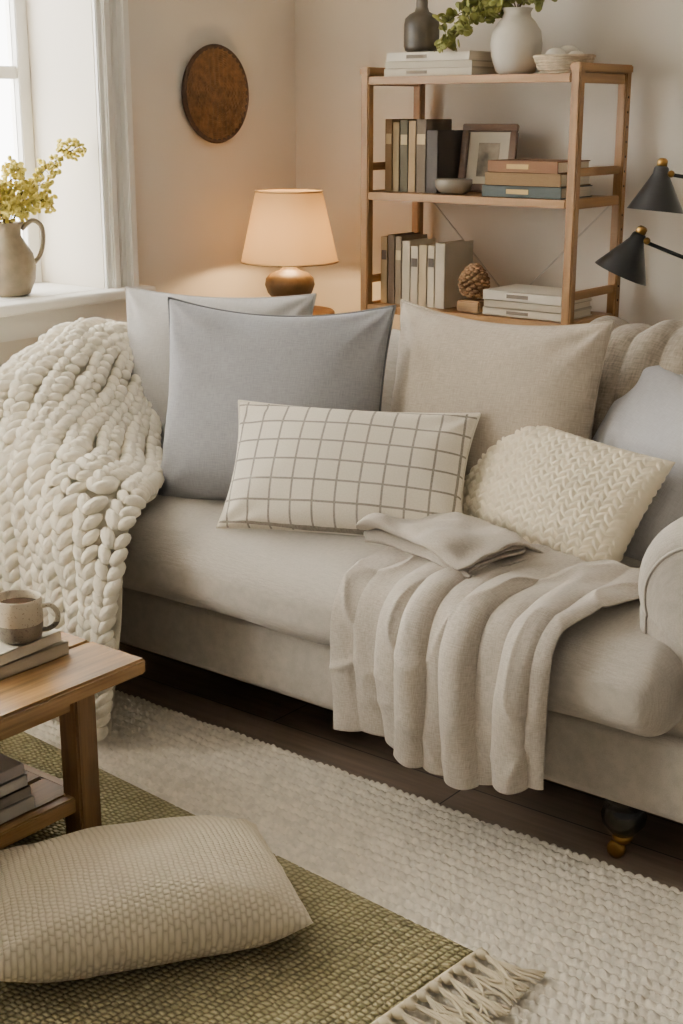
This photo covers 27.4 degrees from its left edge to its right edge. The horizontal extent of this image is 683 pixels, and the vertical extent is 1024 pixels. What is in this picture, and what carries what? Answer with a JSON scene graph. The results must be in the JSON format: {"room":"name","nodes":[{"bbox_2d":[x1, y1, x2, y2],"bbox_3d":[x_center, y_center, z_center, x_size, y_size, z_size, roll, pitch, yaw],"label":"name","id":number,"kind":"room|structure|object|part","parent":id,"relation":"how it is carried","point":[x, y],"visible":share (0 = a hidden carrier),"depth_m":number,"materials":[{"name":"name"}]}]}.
{"room":"living room","nodes":[
{"label":"living room","id":0,"kind":"room"},
{"bbox_2d":[0,0,295,366],"bbox_3d":[-1.984,-0.741,3.381,0.380,2.600,5.400,12,20,36],"label":"wall","id":1,"kind":"structure","parent":0,"point":[195,195],"depth_m":4.78,"materials":[{"name":"paint"}]},
{"bbox_3d":[-1.261,-0.193,4.501,0.380,0.930,1.050,12,20,36],"label":"wall panel","id":2,"kind":"part","parent":1,"relation":"part of","materials":[{"name":"paint"}]},
{"bbox_2d":[9,0,41,282],"bbox_3d":[-1.067,-1.456,4.641,0.050,1.420,0.050,12,20,36],"label":"window frame","id":3,"kind":"structure","parent":1,"relation":"attached to","point":[18,17],"depth_m":4.65,"materials":[{"name":"paint"}]},
{"bbox_2d":[0,282,101,301],"bbox_3d":[-1.233,-0.644,4.349,0.310,0.023,1.046,12,20,36],"label":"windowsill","id":4,"kind":"structure","parent":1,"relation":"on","point":[40,289],"depth_m":4.60,"materials":[{"name":"paint"}]},
{"bbox_2d":[0,138,86,296],"bbox_3d":[-1.012,-0.941,4.459,0.175,0.483,0.437,13,21,38],"label":"jug","id":5,"kind":"object","parent":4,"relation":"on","point":[18,263],"visible":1,"depth_m":4.41,"materials":[{"name":"beige ceramic"}]},
{"bbox_3d":[-0.980,-0.860,4.448,0.079,0.144,0.015,-4,16,-13],"label":"handle","id":6,"kind":"part","parent":5,"relation":"part of","materials":[{"name":"beige ceramic"}]},
{"bbox_2d":[0,300,126,342],"bbox_3d":[-1.103,-0.552,4.270,0.020,0.088,1.290,12,20,36],"label":"apron","id":7,"kind":"object","parent":1,"relation":"attached to","point":[30,325],"visible":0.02,"depth_m":4.46,"materials":[{"name":"paint"}]},
{"bbox_2d":[0,284,155,316],"bbox_3d":[-1.078,-0.605,4.234,0.085,0.034,1.370,12,20,36],"label":"nose","id":8,"kind":"object","parent":1,"relation":"attached to","point":[32,305],"visible":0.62,"depth_m":4.43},
{"bbox_2d":[92,0,138,288],"bbox_3d":[-1.093,-1.337,4.037,0.045,1.565,1.300,12,20,36],"label":"curtain","id":9,"kind":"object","parent":1,"relation":"attached to","point":[110,17],"depth_m":4.55,"materials":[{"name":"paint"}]},
{"bbox_2d":[181,44,248,143],"bbox_3d":[-0.440,-1.458,4.884,0.026,0.333,0.333,12,20,36],"label":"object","id":10,"kind":"object","parent":1,"relation":"attached to","point":[214,89],"visible":1,"depth_m":4.88,"materials":[{"name":"brown wood"}]},
{"bbox_3d":[-1.375,-0.698,4.449,0.050,0.070,0.950,12,20,36],"label":"rail","id":11,"kind":"object","parent":1,"relation":"attached to","visible":0},
{"bbox_2d":[0,0,23,238],"bbox_3d":[-1.376,-1.357,4.261,0.004,1.300,0.950,12,20,36],"label":"glass pane","id":12,"kind":"object","parent":11,"relation":"attached to","point":[8,119],"visible":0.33,"depth_m":4.62,"materials":[{"name":"white"}]},
{"bbox_2d":[115,642,682,891],"bbox_3d":[0.135,0.996,2.222,5.680,0.100,5.500,12,20,36],"label":"floor","id":13,"kind":"structure","parent":0,"point":[566,817],"depth_m":3.37,"materials":[{"name":"brown wood"}]},
{"bbox_2d":[313,305,334,314],"bbox_3d":[-0.182,-0.311,5.075,0.316,0.841,0.316,12,20,36],"label":"side table","id":14,"kind":"object","parent":13,"relation":"on","point":[318,310],"visible":0.12,"depth_m":4.95,"materials":[{"name":"brown wood"}]},
{"bbox_2d":[240,188,338,296],"bbox_3d":[-0.182,-0.915,4.902,0.346,0.414,0.346,12,20,36],"label":"table lamp","id":15,"kind":"object","parent":14,"relation":"on","point":[289,229],"visible":0.92,"depth_m":4.77,"materials":[{"name":"beige fabric"}]},
{"bbox_3d":[-0.182,-0.995,4.879,0.340,0.240,0.340,12,20,36],"label":"lamp shade","id":16,"kind":"part","parent":15,"relation":"part of","materials":[{"name":"fabric"}]},
{"bbox_2d":[24,690,682,1023],"bbox_3d":[-0.287,0.814,2.639,3.200,0.019,1.490,12,20,36],"label":"rug","id":17,"kind":"object","parent":13,"relation":"on","point":[607,940],"visible":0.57,"depth_m":2.90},
{"bbox_2d":[0,731,545,1023],"bbox_3d":[-0.849,0.745,2.813,2.250,0.023,1.209,14,21,40],"label":"jute rug","id":18,"kind":"object","parent":17,"relation":"on","point":[359,961],"visible":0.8,"depth_m":2.51,"materials":[{"name":"fabric"}]},
{"bbox_2d":[0,631,144,849],"bbox_3d":[-1.003,0.516,2.910,0.847,0.396,0.850,12,20,36],"label":"coffee table","id":19,"kind":"object","parent":18,"relation":"on","point":[65,687],"visible":0.79,"depth_m":2.90,"materials":[{"name":"brown wood"}]},
{"bbox_2d":[0,754,34,823],"bbox_3d":[-0.804,0.569,2.873,0.245,0.103,0.235,12,20,36],"label":"books","id":20,"kind":"object","parent":19,"relation":"on","point":[16,799],"visible":1,"depth_m":2.86,"materials":[{"name":"paper"}]},
{"bbox_2d":[0,626,68,679],"bbox_3d":[-0.739,0.275,2.934,0.256,0.052,0.215,12,20,36],"label":"books","id":21,"kind":"object","parent":19,"relation":"on","point":[14,659],"visible":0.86,"depth_m":2.87,"materials":[{"name":"paper"}]},
{"bbox_2d":[0,589,60,644],"bbox_3d":[-0.652,0.218,2.869,0.119,0.092,0.103,12,20,36],"label":"coffee mug","id":22,"kind":"object","parent":21,"relation":"on","point":[21,610],"visible":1,"depth_m":2.84,"materials":[{"name":"ceramic"}]},
{"bbox_3d":[-0.598,0.216,2.872,0.043,0.066,0.011,0,16,1],"label":"handle","id":23,"kind":"part","parent":22,"relation":"part of","materials":[{"name":"beige ceramic"}]},
{"bbox_3d":[-0.552,0.521,2.954,0.058,0.360,0.058,12,20,36],"label":"leg","id":24,"kind":"part","parent":19,"relation":"part of","materials":[{"name":"brown wood"}]},
{"bbox_2d":[0,815,312,982],"bbox_3d":[-0.398,0.703,2.637,0.600,0.179,0.390,-5,17,-18],"label":"floor cushion","id":25,"kind":"object","parent":18,"relation":"on","point":[86,903],"visible":1,"depth_m":2.52,"materials":[{"name":"beige fabric"}]},
{"bbox_2d":[120,329,682,857],"bbox_3d":[0.145,0.069,3.614,2.369,0.915,1.022,12,20,36],"label":"sofa","id":26,"kind":"object","parent":13,"relation":"on","point":[252,606],"visible":0.34,"depth_m":3.19,"materials":[{"name":"fabric"}]},
{"bbox_2d":[0,317,164,741],"bbox_3d":[-0.721,-0.054,3.957,1.126,0.922,0.986,12,20,36],"label":"knit blanket","id":27,"kind":"object","parent":26,"relation":"on","point":[81,452],"visible":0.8,"depth_m":3.56,"materials":[{"name":"beige fabric"}]},
{"bbox_2d":[125,287,316,448],"bbox_3d":[-0.371,-0.363,4.018,0.584,0.528,0.233,5,17,15],"label":"cushion","id":28,"kind":"object","parent":26,"relation":"on","point":[147,310],"visible":0.24,"depth_m":3.98,"materials":[{"name":"fabric"}]},
{"bbox_2d":[158,297,395,500],"bbox_3d":[-0.184,-0.273,3.659,0.626,0.537,0.271,4,17,14],"label":"cushion","id":29,"kind":"object","parent":26,"relation":"on","point":[219,358],"visible":0.71,"depth_m":3.60,"materials":[{"name":"fabric"}]},
{"bbox_2d":[216,400,480,535],"bbox_3d":[0.012,-0.096,3.433,0.626,0.293,0.236,4,16,13],"label":"lumbar cushion","id":30,"kind":"object","parent":26,"relation":"on","point":[297,468],"visible":0.91,"depth_m":3.38,"materials":[{"name":"white fabric"}]},
{"bbox_3d":[0.189,0.280,3.686,2.230,0.180,0.905,12,20,36],"label":"frame","id":31,"kind":"part","parent":26,"relation":"part of","materials":[{"name":"fabric"}]},
{"bbox_2d":[123,494,682,736],"bbox_3d":[0.067,0.113,3.543,1.990,0.217,0.799,12,20,36],"label":"seat cushion","id":32,"kind":"object","parent":26,"relation":"on","point":[618,668],"depth_m":3.22,"materials":[{"name":"fabric"}]},
{"bbox_2d":[329,512,639,794],"bbox_3d":[0.318,0.283,3.067,0.714,0.476,0.484,12,20,36],"label":"throw","id":33,"kind":"object","parent":26,"relation":"on","point":[444,638],"visible":1,"depth_m":2.93,"materials":[{"name":"beige fabric"}]},
{"bbox_2d":[391,299,614,479],"bbox_3d":[0.364,-0.233,3.535,0.628,0.544,0.254,11,19,34],"label":"cushion","id":34,"kind":"object","parent":26,"relation":"on","point":[516,377],"visible":0.48,"depth_m":3.42,"materials":[{"name":"fabric"}]},
{"bbox_2d":[462,426,674,561],"bbox_3d":[0.490,-0.040,3.292,0.243,0.299,0.574,-10,19,-32],"label":"lumbar cushion","id":35,"kind":"object","parent":26,"relation":"on","point":[585,499],"visible":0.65,"depth_m":3.17,"materials":[{"name":"beige fabric"}]},
{"bbox_2d":[612,834,632,844],"bbox_3d":[0.593,0.686,2.955,0.044,0.020,0.044,12,20,36],"label":"caster","id":36,"kind":"object","parent":26,"relation":"on","point":[618,839],"depth_m":2.94,"materials":[{"name":"gold metal"}]},
{"bbox_3d":[0.593,0.632,2.940,0.096,0.105,0.096,12,20,36],"label":"leg","id":37,"kind":"part","parent":26,"relation":"part of","materials":[{"name":"black wood"}]},
{"bbox_2d":[590,316,682,439],"bbox_3d":[0.910,-0.243,3.423,0.722,0.420,0.498,12,20,36],"label":"throw","id":38,"kind":"object","parent":26,"relation":"on","point":[633,348],"visible":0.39,"depth_m":3.41,"materials":[{"name":"beige fabric"}]},
{"bbox_2d":[592,365,682,561],"bbox_3d":[0.737,-0.073,3.286,0.275,0.536,0.585,-7,18,-24],"label":"cushion","id":39,"kind":"object","parent":26,"relation":"on","point":[648,419],"visible":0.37,"depth_m":3.23,"materials":[{"name":"fabric"}]},
{"bbox_3d":[0.945,0.196,3.003,0.344,0.619,0.812,12,20,36],"label":"arm","id":40,"kind":"part","parent":26,"relation":"part of","materials":[{"name":"fabric"}]},
{"bbox_2d":[360,62,632,325],"bbox_3d":[0.484,-0.625,4.690,0.816,1.656,0.338,12,20,36],"label":"wooden bookshelf","id":41,"kind":"object","parent":13,"relation":"on","point":[582,73],"visible":0.48,"depth_m":4.41,"materials":[{"name":"brown wood"}]},
{"bbox_3d":[0.085,-0.658,4.806,0.032,1.655,0.032,12,20,36],"label":"post","id":42,"kind":"part","parent":41,"relation":"part of","materials":[{"name":"brown wood"}]},
{"bbox_3d":[0.177,-1.446,4.702,0.022,0.030,0.266,12,20,36],"label":"rail","id":43,"kind":"part","parent":41,"relation":"part of","materials":[{"name":"brown wood"}]},
{"bbox_3d":[0.269,-0.723,5.032,0.032,1.655,0.032,12,20,36],"label":"post","id":44,"kind":"part","parent":41,"relation":"part of","materials":[{"name":"brown wood"}]},
{"bbox_2d":[385,119,462,192],"bbox_3d":[0.278,-1.194,4.685,0.212,0.234,0.161,12,20,36],"label":"books","id":45,"kind":"object","parent":41,"relation":"on","point":[418,152],"visible":0.93,"depth_m":4.62,"materials":[{"name":"paper"}]},
{"bbox_2d":[381,232,472,308],"bbox_3d":[0.289,-0.826,4.762,0.263,0.231,0.171,12,20,36],"label":"books","id":46,"kind":"object","parent":41,"relation":"on","point":[419,270],"visible":0.9,"depth_m":4.69,"materials":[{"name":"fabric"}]},
{"bbox_2d":[384,50,497,75],"bbox_3d":[0.337,-1.452,4.544,0.340,0.074,0.216,12,20,36],"label":"books","id":47,"kind":"object","parent":41,"relation":"on","point":[468,62],"visible":0.77,"depth_m":4.45,"materials":[{"name":"paper"}]},
{"bbox_2d":[404,0,439,51],"bbox_3d":[0.261,-1.589,4.547,0.116,0.184,0.116,12,20,36],"label":"bottle","id":48,"kind":"object","parent":47,"relation":"on","point":[421,29],"visible":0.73,"depth_m":4.51,"materials":[{"name":"ceramic"}]},
{"bbox_2d":[435,178,472,193],"bbox_3d":[0.363,-1.054,4.532,0.122,0.047,0.122,12,20,36],"label":"ceramic bowl","id":49,"kind":"object","parent":41,"relation":"on","point":[443,185],"visible":1,"depth_m":4.49,"materials":[{"name":"beige ceramic"}]},
{"bbox_2d":[457,263,489,313],"bbox_3d":[0.433,-0.734,4.573,0.105,0.158,0.106,6,17,19],"label":"pinecone ornament","id":50,"kind":"object","parent":41,"relation":"on","point":[473,279],"visible":0.98,"depth_m":4.54,"materials":[{"name":"brown plant"}]},
{"bbox_2d":[458,124,519,191],"bbox_3d":[0.482,-1.167,4.615,0.190,0.217,0.071,7,17,23],"label":"framed photo","id":51,"kind":"object","parent":41,"relation":"on","point":[481,143],"visible":0.55,"depth_m":4.62,"materials":[{"name":"brown wood"}]},
{"bbox_2d":[476,143,499,176],"bbox_3d":[0.483,-1.162,4.618,0.072,0.107,0.028,7,17,23],"label":"photo","id":52,"kind":"object","parent":51,"relation":"on","point":[485,152],"depth_m":4.62},
{"bbox_3d":[0.483,-0.671,4.676,0.746,0.018,0.318,12,20,36],"label":"shelf","id":53,"kind":"part","parent":41,"relation":"part of","materials":[{"name":"brown wood"}]},
{"bbox_3d":[0.483,-1.029,4.573,0.746,0.018,0.318,12,20,36],"label":"shelf","id":54,"kind":"part","parent":41,"relation":"part of","materials":[{"name":"brown wood"}]},
{"bbox_2d":[432,0,557,73],"bbox_3d":[0.481,-1.545,4.358,0.399,0.356,0.177,4,17,14],"label":"vase","id":55,"kind":"object","parent":41,"relation":"on","point":[516,38],"visible":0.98,"depth_m":4.33,"materials":[{"name":"ceramic"}]},
{"bbox_2d":[482,158,592,199],"bbox_3d":[0.618,-1.051,4.411,0.285,0.112,0.205,12,20,36],"label":"books","id":56,"kind":"object","parent":41,"relation":"on","point":[513,178],"visible":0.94,"depth_m":4.33,"materials":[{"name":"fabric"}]},
{"bbox_2d":[482,284,592,321],"bbox_3d":[0.631,-0.675,4.508,0.293,0.080,0.205,12,20,36],"label":"books","id":57,"kind":"object","parent":41,"relation":"on","point":[524,301],"visible":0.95,"depth_m":4.45,"materials":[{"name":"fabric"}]},
{"bbox_2d":[533,45,595,73],"bbox_3d":[0.678,-1.379,4.268,0.201,0.084,0.147,12,20,36],"label":"wicker basket","id":58,"kind":"object","parent":41,"relation":"on","point":[555,60],"visible":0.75,"depth_m":4.22,"materials":[{"name":"beige wicker"}]},
{"bbox_3d":[0.698,-0.526,4.346,0.032,1.655,0.032,12,20,36],"label":"post","id":59,"kind":"part","parent":41,"relation":"part of","materials":[{"name":"brown wood"}]},
{"bbox_3d":[0.790,-0.603,4.446,0.022,0.030,0.266,12,20,36],"label":"rail","id":60,"kind":"part","parent":41,"relation":"part of","materials":[{"name":"brown wood"}]},
{"bbox_3d":[0.790,-0.961,4.343,0.022,0.030,0.266,12,20,36],"label":"rail","id":61,"kind":"part","parent":41,"relation":"part of","materials":[{"name":"brown wood"}]},
{"bbox_3d":[0.790,-1.314,4.242,0.022,0.030,0.266,12,20,36],"label":"rail","id":62,"kind":"part","parent":41,"relation":"part of","materials":[{"name":"brown wood"}]},
{"bbox_3d":[0.882,-0.591,4.572,0.032,1.655,0.032,12,20,36],"label":"post","id":63,"kind":"part","parent":41,"relation":"part of","materials":[{"name":"brown wood"}]},
{"bbox_2d":[295,0,682,329],"bbox_3d":[1.797,-0.888,3.895,5.680,2.600,0.100,12,20,36],"label":"wall","id":64,"kind":"structure","parent":0,"point":[334,39],"depth_m":4.74,"materials":[{"name":"paint"}]},
{"bbox_2d":[595,225,682,285],"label":"floor lamp","id":65,"kind":"object","parent":64,"relation":"on","point":[625,259],"depth_m":3.83,"materials":[{"name":"black metal"}]},
{"bbox_2d":[636,225,646,235],"bbox_3d":[0.823,-0.772,3.841,0.032,0.030,0.031,12,20,36],"label":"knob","id":66,"kind":"object","parent":65,"relation":"attached to","point":[641,230],"depth_m":3.83,"materials":[{"name":"gold metal"}]},
{"bbox_3d":[1.027,-0.647,3.784,0.441,0.167,0.011,6,17,21],"label":"arm","id":67,"kind":"part","parent":65,"relation":"part of","materials":[{"name":"black metal"}]},
{"bbox_2d":[627,158,682,213],"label":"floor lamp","id":68,"kind":"object","parent":64,"relation":"on","point":[659,194],"depth_m":3.79,"materials":[{"name":"black metal"}]},
{"bbox_2d":[657,158,667,165],"bbox_3d":[0.874,-0.951,3.812,0.029,0.025,0.030,12,20,36],"label":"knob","id":69,"kind":"object","parent":68,"relation":"attached to","point":[661,161],"depth_m":3.80,"materials":[{"name":"gold metal"}]},
{"bbox_3d":[1.057,-0.869,3.730,0.393,0.065,0.011,8,18,27],"label":"arm","id":70,"kind":"part","parent":68,"relation":"part of","materials":[{"name":"black metal"}]},
{"bbox_3d":[-1.683,-1.239,3.884,0.050,1.420,0.050,12,20,36],"label":"door frame","id":71,"kind":"structure","parent":0,"visible":0},
{"bbox_2d":[0,66,16,78],"bbox_3d":[-1.375,-1.347,4.263,0.040,0.040,0.950,12,20,36],"label":"meeting rail","id":72,"kind":"object","parent":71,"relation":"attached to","point":[6,72],"visible":1,"depth_m":4.58,"materials":[{"name":"paint"}]}
]}

